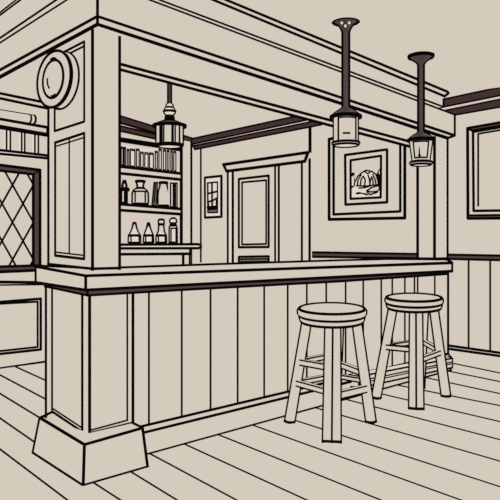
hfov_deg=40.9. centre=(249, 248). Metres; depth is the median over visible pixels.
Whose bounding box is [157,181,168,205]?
carafe
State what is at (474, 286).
wall
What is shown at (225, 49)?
canopy
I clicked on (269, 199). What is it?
door
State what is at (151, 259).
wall
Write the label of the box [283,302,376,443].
bar stool
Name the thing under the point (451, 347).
baseboard
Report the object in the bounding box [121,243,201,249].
countertop
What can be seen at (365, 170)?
print
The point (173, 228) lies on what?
bottle
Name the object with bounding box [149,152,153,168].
book
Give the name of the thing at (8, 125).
shelf
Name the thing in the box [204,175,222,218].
framed picture
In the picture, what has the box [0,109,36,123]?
rolled blind
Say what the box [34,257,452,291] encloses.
countertop
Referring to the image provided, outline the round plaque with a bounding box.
[36,49,79,109]
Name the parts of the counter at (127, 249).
leg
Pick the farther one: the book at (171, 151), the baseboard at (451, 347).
the book at (171, 151)
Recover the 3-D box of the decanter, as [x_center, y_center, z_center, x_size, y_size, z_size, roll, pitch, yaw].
[-1.495,-0.756,9.127,0.231,0.355,0.231,0,0,44]
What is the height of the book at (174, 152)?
0.300 m
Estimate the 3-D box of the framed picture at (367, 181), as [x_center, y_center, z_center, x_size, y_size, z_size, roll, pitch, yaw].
[1.446,-0.953,8.341,1.059,1.215,0.070,0,0,35]
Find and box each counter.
[31,257,452,485]
[121,243,201,263]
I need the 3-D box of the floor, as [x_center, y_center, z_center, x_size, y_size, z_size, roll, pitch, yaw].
[-1.495,1.226,3.859,10.500,0.023,15.500,0,0,44]
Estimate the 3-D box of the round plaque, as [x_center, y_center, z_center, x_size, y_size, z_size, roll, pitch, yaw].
[-1.160,-1.014,4.036,0.402,0.352,0.076,0,0,44]
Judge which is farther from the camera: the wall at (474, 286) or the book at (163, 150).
the book at (163, 150)
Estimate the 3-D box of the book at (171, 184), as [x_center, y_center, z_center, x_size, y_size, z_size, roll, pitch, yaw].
[-1.129,-0.762,9.559,0.056,0.363,0.078,0,0,31]
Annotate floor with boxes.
[0,354,499,499]
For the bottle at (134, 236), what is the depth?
8.62 m
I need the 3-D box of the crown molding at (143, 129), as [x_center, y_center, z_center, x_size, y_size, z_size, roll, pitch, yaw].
[-1.467,-1.678,9.413,0.074,0.247,2.247,0,0,31]
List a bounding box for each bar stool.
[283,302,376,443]
[372,292,451,409]
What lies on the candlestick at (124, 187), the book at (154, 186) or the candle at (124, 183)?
the candle at (124, 183)
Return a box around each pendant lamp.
[152,84,186,148]
[329,17,361,147]
[407,51,435,166]
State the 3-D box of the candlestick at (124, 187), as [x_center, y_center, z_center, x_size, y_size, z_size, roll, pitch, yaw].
[-1.659,-0.746,8.851,0.138,0.328,0.138,0,0,44]
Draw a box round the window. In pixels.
[0,164,41,272]
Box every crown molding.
[121,115,191,141]
[192,116,321,149]
[438,87,499,115]
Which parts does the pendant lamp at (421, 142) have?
rod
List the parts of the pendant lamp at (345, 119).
rod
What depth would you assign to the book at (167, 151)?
9.47 m
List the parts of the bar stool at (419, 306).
leg, seat, leg, leg, leg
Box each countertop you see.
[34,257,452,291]
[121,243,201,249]
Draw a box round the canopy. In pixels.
[0,0,455,270]
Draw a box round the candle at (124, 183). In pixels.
[121,180,127,186]
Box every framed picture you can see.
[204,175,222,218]
[328,135,405,220]
[466,121,499,219]
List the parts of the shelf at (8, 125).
rail, rail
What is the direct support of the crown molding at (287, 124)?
attached to the wall at (211, 233)
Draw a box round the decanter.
[131,180,148,204]
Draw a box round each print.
[208,183,216,211]
[349,154,381,199]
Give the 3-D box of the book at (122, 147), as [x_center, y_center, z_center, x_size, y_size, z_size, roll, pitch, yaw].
[-1.720,-1.192,8.689,0.181,0.248,0.053,0,0,31]
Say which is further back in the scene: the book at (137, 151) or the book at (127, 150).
the book at (137, 151)
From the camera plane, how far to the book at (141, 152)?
8.98 m
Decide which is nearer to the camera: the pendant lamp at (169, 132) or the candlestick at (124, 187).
the pendant lamp at (169, 132)
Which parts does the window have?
pane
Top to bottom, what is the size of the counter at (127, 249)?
1.326 m
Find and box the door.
[222,151,313,262]
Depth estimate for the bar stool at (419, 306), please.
5.36 m
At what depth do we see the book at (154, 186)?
9.21 m
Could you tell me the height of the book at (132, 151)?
0.243 m
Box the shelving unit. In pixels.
[121,137,191,242]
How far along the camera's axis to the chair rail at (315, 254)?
8.18 m
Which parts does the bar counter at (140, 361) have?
panel, skirting, foot rail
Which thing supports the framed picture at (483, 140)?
attached to the wall at (474, 286)
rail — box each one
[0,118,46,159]
[312,251,499,260]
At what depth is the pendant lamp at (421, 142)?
6.11 m
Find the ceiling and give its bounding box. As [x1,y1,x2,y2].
[0,0,499,133]
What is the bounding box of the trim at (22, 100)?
[0,92,46,109]
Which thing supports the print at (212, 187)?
attached to the framed picture at (213, 185)
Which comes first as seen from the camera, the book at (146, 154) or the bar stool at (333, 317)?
the bar stool at (333, 317)
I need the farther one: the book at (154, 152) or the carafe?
the carafe
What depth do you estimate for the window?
6.96 m
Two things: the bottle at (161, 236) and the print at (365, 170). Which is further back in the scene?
the bottle at (161, 236)
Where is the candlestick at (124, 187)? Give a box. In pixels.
[121,180,129,202]
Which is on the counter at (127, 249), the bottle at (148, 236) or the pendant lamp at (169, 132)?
the bottle at (148, 236)
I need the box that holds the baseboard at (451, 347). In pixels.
[449,344,499,356]
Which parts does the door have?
cornice, panel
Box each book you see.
[121,146,123,164]
[124,147,125,165]
[126,149,129,165]
[129,148,134,166]
[135,148,139,166]
[140,151,143,167]
[144,152,148,167]
[146,151,157,168]
[149,148,161,169]
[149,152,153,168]
[150,182,157,205]
[162,149,165,169]
[166,150,169,170]
[168,182,173,206]
[170,150,172,170]
[173,151,175,170]
[174,182,177,206]
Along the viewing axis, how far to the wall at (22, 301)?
7.03 m
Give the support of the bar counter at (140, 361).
on the floor
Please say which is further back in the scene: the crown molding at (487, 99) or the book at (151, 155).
the book at (151, 155)
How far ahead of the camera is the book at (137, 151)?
8.91 m
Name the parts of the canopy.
cornice, post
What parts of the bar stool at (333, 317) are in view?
leg, seat, leg, leg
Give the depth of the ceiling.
5.79 m
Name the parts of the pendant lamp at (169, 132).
stem, knob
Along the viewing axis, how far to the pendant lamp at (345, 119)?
5.23 m
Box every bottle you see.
[127,222,140,242]
[143,222,153,242]
[155,218,166,242]
[168,217,177,242]
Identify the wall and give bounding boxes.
[0,79,46,368]
[121,123,191,265]
[191,116,311,263]
[312,93,499,358]
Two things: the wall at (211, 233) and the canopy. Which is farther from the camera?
the wall at (211, 233)
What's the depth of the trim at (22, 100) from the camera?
6.95 m

